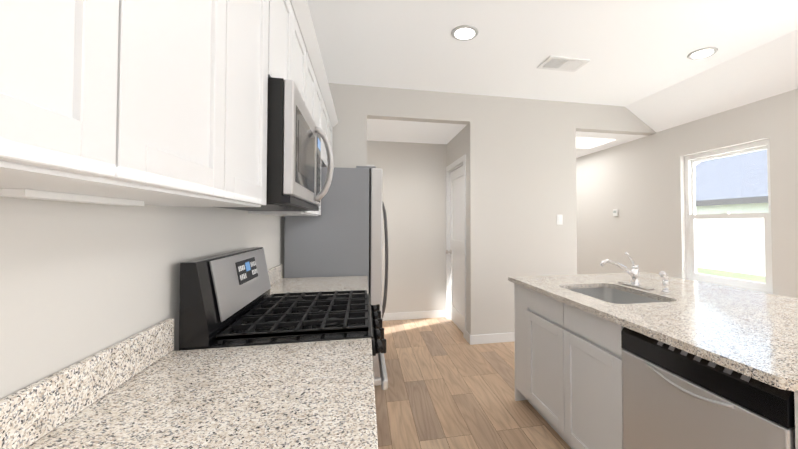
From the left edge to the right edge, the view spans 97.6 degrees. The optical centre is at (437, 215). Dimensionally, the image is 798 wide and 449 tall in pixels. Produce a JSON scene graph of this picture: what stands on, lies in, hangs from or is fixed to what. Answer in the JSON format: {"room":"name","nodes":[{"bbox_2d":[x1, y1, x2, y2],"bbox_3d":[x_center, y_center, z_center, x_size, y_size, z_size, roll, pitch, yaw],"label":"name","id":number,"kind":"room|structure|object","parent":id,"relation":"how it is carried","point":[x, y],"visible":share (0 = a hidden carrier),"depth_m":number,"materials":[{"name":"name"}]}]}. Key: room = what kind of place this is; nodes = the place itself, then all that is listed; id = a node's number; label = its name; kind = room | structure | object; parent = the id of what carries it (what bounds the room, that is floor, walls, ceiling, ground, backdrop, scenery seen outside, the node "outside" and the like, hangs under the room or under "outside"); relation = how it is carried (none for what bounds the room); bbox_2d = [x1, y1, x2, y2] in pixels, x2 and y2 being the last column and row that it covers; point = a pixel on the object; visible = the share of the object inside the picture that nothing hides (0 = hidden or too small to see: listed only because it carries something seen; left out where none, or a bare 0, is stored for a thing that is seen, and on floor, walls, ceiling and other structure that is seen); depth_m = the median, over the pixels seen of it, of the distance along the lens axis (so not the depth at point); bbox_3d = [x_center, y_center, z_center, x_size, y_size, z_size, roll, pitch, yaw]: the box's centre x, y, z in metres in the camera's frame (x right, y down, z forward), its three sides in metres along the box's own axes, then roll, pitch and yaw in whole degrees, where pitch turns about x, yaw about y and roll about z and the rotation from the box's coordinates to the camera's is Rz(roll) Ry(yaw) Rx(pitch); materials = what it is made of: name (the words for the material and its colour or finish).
{"room":"kitchen","nodes":[
{"label":"kitchen","id":0,"kind":"room"},
{"bbox_2d":[0,197,284,399],"bbox_3d":[-0.774,-0.046,0.435,0.120,2.745,6.390,0,-1,-12],"label":"wall","id":1,"kind":"structure","parent":0,"point":[80,281],"depth_m":0.79,"materials":[{"name":"grey paint"}]},
{"bbox_2d":[0,0,167,199],"bbox_3d":[-0.524,-0.535,0.259,0.287,0.976,0.492,0,-1,-12],"label":"upper cabinet","id":2,"kind":"object","parent":1,"relation":"attached to","point":[137,102],"depth_m":0.41,"materials":[{"name":"white wood"}]},
{"bbox_2d":[0,0,243,206],"bbox_3d":[-0.599,-0.527,0.615,0.287,0.976,0.481,0,-1,-12],"label":"upper cabinet","id":3,"kind":"object","parent":1,"relation":"attached to","point":[204,39],"depth_m":0.73,"materials":[{"name":"white wood"}]},
{"bbox_2d":[244,0,275,211],"bbox_3d":[-0.667,-0.520,0.938,0.287,0.976,0.424,0,-1,-12],"label":"upper cabinet","id":4,"kind":"object","parent":1,"relation":"attached to","point":[259,15],"depth_m":1.08,"materials":[{"name":"white wood"}]},
{"bbox_2d":[248,36,319,215],"bbox_3d":[-0.912,-0.493,2.100,0.287,0.976,0.419,0,-1,-12],"label":"upper cabinet","id":5,"kind":"object","parent":1,"relation":"attached to","point":[313,68],"depth_m":2.18,"materials":[{"name":"white wood"}]},
{"bbox_2d":[276,0,299,91],"bbox_3d":[-0.757,-0.734,1.370,0.287,0.528,0.441,0,-1,-12],"label":"upper cabinet","id":6,"kind":"object","parent":1,"relation":"attached to","point":[287,11],"depth_m":1.49,"materials":[{"name":"white wood"}]},
{"bbox_2d":[218,77,333,210],"bbox_3d":[-0.707,-0.245,1.532,0.454,0.431,0.754,0,-1,-12],"label":"microwave","id":7,"kind":"object","parent":6,"relation":"attached to","point":[295,134],"visible":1,"depth_m":1.22,"materials":[{"name":"silver metal"}]},
{"bbox_2d":[300,12,307,107],"bbox_3d":[-0.823,-0.727,1.682,0.287,0.528,0.441,0,-1,-12],"label":"upper cabinet","id":8,"kind":"object","parent":1,"relation":"attached to","point":[303,27],"depth_m":1.86,"materials":[{"name":"white wood"}]},
{"bbox_2d":[320,80,323,214],"bbox_3d":[-0.980,-0.486,2.425,0.287,0.976,0.489,0,-1,-12],"label":"upper cabinet","id":9,"kind":"object","parent":1,"relation":"attached to","point":[321,81],"depth_m":2.62,"materials":[{"name":"white wood"}]},
{"bbox_2d":[324,92,331,166],"bbox_3d":[-1.069,-0.691,2.854,0.287,0.546,0.509,0,-1,-12],"label":"upper cabinet","id":10,"kind":"object","parent":1,"relation":"attached to","point":[327,111],"depth_m":3.01,"materials":[{"name":"white wood"}]},
{"bbox_2d":[374,317,570,448],"bbox_3d":[0.485,1.401,2.379,5.420,0.060,9.900,0,-1,-12],"label":"floor","id":11,"kind":"structure","parent":0,"point":[450,386],"depth_m":2.64,"materials":[{"name":"brown wood"}]},
{"bbox_2d":[0,264,377,448],"bbox_3d":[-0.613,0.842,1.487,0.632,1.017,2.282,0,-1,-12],"label":"countertop","id":12,"kind":"structure","parent":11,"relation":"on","point":[149,388],"depth_m":0.77,"materials":[{"name":"white stone"}]},
{"bbox_2d":[179,247,387,389],"bbox_3d":[-0.576,0.757,1.536,0.665,1.190,0.752,0,-1,-12],"label":"gas range","id":13,"kind":"object","parent":11,"relation":"on","point":[227,300],"visible":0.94,"depth_m":1.30,"materials":[{"name":"black metal"}]},
{"bbox_2d":[284,166,387,377],"bbox_3d":[-0.838,0.503,3.072,0.787,1.767,0.880,0,-1,-12],"label":"refrigerator","id":14,"kind":"object","parent":11,"relation":"on","point":[341,235],"visible":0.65,"depth_m":2.66,"materials":[{"name":"grey metal"}]},
{"bbox_2d":[514,284,797,448],"bbox_3d":[1.175,0.916,1.829,0.858,0.885,1.758,0,-1,-12],"label":"kitchen island","id":15,"kind":"object","parent":11,"relation":"on","point":[568,367],"depth_m":1.89,"materials":[{"name":"white wood"}]},
{"bbox_2d":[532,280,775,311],"bbox_3d":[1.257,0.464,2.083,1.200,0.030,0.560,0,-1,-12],"label":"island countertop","id":16,"kind":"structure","parent":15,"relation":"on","point":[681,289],"depth_m":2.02,"materials":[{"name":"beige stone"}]},
{"bbox_2d":[596,252,671,291],"bbox_3d":[1.161,0.340,2.140,0.298,0.220,0.373,0,-1,-12],"label":"faucet","id":17,"kind":"object","parent":16,"relation":"on","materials":[{"name":"silver metal"}]},
{"bbox_2d":[588,296,797,395],"bbox_3d":[1.403,0.448,1.393,1.200,0.030,0.850,0,-1,-12],"label":"island countertop","id":18,"kind":"structure","parent":15,"relation":"on","point":[756,337],"depth_m":1.33,"materials":[{"name":"beige stone"}]},
{"bbox_2d":[572,284,659,303],"bbox_3d":[1.018,0.572,2.030,0.424,0.212,0.584,0,-1,-12],"label":"sink","id":19,"kind":"object","parent":18,"relation":"in","point":[601,291],"depth_m":2.30,"materials":[{"name":"grey metal"}]},
{"bbox_2d":[621,327,794,448],"bbox_3d":[1.141,0.905,1.258,0.594,0.881,0.609,0,-1,-12],"label":"dishwasher","id":20,"kind":"object","parent":11,"relation":"on","point":[675,398],"visible":0.83,"depth_m":1.18,"materials":[{"name":"silver metal"}]},
{"bbox_2d":[328,83,659,334],"bbox_3d":[0.674,0.034,3.942,4.140,2.745,0.120,0,-1,-12],"label":"wall","id":21,"kind":"structure","parent":0,"point":[524,171],"depth_m":4.05,"materials":[{"name":"grey paint"}]},
{"bbox_2d":[382,310,445,320],"bbox_3d":[-0.362,1.376,4.777,1.010,0.100,0.020,0,-1,-12],"label":"baseboard","id":22,"kind":"structure","parent":21,"relation":"attached to","point":[437,313],"depth_m":4.78,"materials":[{"name":"white wood"}]},
{"bbox_2d":[446,154,465,337],"bbox_3d":[0.262,0.363,4.441,0.176,2.110,0.940,0,-1,-12],"label":"door frame","id":23,"kind":"structure","parent":21,"relation":"attached to","point":[456,245],"depth_m":4.50,"materials":[{"name":"white wood"}]},
{"bbox_2d":[468,332,514,344],"bbox_3d":[0.998,1.357,3.927,1.328,0.100,0.044,0,-1,-12],"label":"baseboard","id":24,"kind":"structure","parent":21,"relation":"attached to","point":[489,338],"depth_m":3.82,"materials":[{"name":"white wood"}]},
{"bbox_2d":[557,215,562,224],"bbox_3d":[1.418,0.049,4.032,0.074,0.116,0.010,0,-1,-12],"label":"light switch","id":25,"kind":"object","parent":21,"relation":"attached to","point":[559,219],"visible":1,"depth_m":4.03,"materials":[{"name":"white plastic"}]},
{"bbox_2d":[613,209,617,215],"bbox_3d":[2.571,-0.038,5.018,0.024,0.100,0.090,0,-1,-12],"label":"thermostat","id":26,"kind":"object","parent":21,"relation":"attached to","point":[615,212],"visible":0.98,"depth_m":5.01,"materials":[{"name":"white plastic"}]},
{"bbox_2d":[307,0,797,157],"bbox_3d":[0.636,-1.269,2.523,4.850,0.405,9.600,0,-1,-12],"label":"ceiling","id":27,"kind":"structure","parent":0,"point":[644,68],"depth_m":2.87,"materials":[{"name":"white paint"}]},
{"bbox_2d":[451,25,478,40],"bbox_3d":[0.205,-1.365,2.608,0.208,0.008,0.208,0,-1,-12],"label":"recessed light","id":28,"kind":"object","parent":27,"relation":"in","point":[465,32],"visible":1,"depth_m":2.59,"materials":[{"name":"grey plastic"}]},
{"bbox_2d":[537,55,589,71],"bbox_3d":[1.122,-1.351,3.108,0.380,0.012,0.230,0,-1,-12],"label":"ceiling vent","id":29,"kind":"object","parent":27,"relation":"in","point":[560,63],"visible":1,"depth_m":3.09,"materials":[{"name":"white plastic"}]},
{"bbox_2d":[576,137,614,148],"bbox_3d":[1.800,-1.007,4.807,1.070,0.012,0.540,0,-1,-12],"label":"panel","id":30,"kind":"object","parent":27,"relation":"attached to","point":[587,143],"visible":0.48,"depth_m":4.78,"materials":[{"name":"white paint"}]},
{"bbox_2d":[687,47,717,59],"bbox_3d":[2.224,-1.357,2.921,0.208,0.008,0.208,0,-1,-12],"label":"recessed light","id":31,"kind":"object","parent":27,"relation":"in","point":[702,53],"visible":1,"depth_m":2.91,"materials":[{"name":"grey plastic"}]},
{"bbox_2d":[656,89,797,298],"bbox_3d":[3.080,0.011,2.947,0.120,2.745,9.720,0,-1,-12],"label":"wall","id":32,"kind":"structure","parent":0,"point":[774,118],"depth_m":3.31,"materials":[{"name":"grey paint"}]},
{"bbox_2d":[684,139,772,293],"bbox_3d":[2.975,0.028,3.568,0.069,1.438,0.898,0,-1,-12],"label":"window","id":33,"kind":"structure","parent":32,"relation":"in","point":[691,216],"depth_m":3.58,"materials":[{"name":"white plastic"}]},
{"label":"outside","id":34,"kind":"structure","parent":0,"visible":0},
{"bbox_2d":[697,267,764,282],"bbox_3d":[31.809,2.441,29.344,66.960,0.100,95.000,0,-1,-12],"label":"lawn","id":35,"kind":"structure","parent":34,"point":[732,275],"depth_m":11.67,"materials":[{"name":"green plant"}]},
{"bbox_2d":[695,149,767,275],"bbox_3d":[15.858,-1.164,10.582,10.640,6.246,12.400,0,-1,-12],"label":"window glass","id":36,"kind":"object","parent":35,"relation":"on","point":[714,178],"depth_m":12.62,"materials":[{"name":"white"}]}
]}

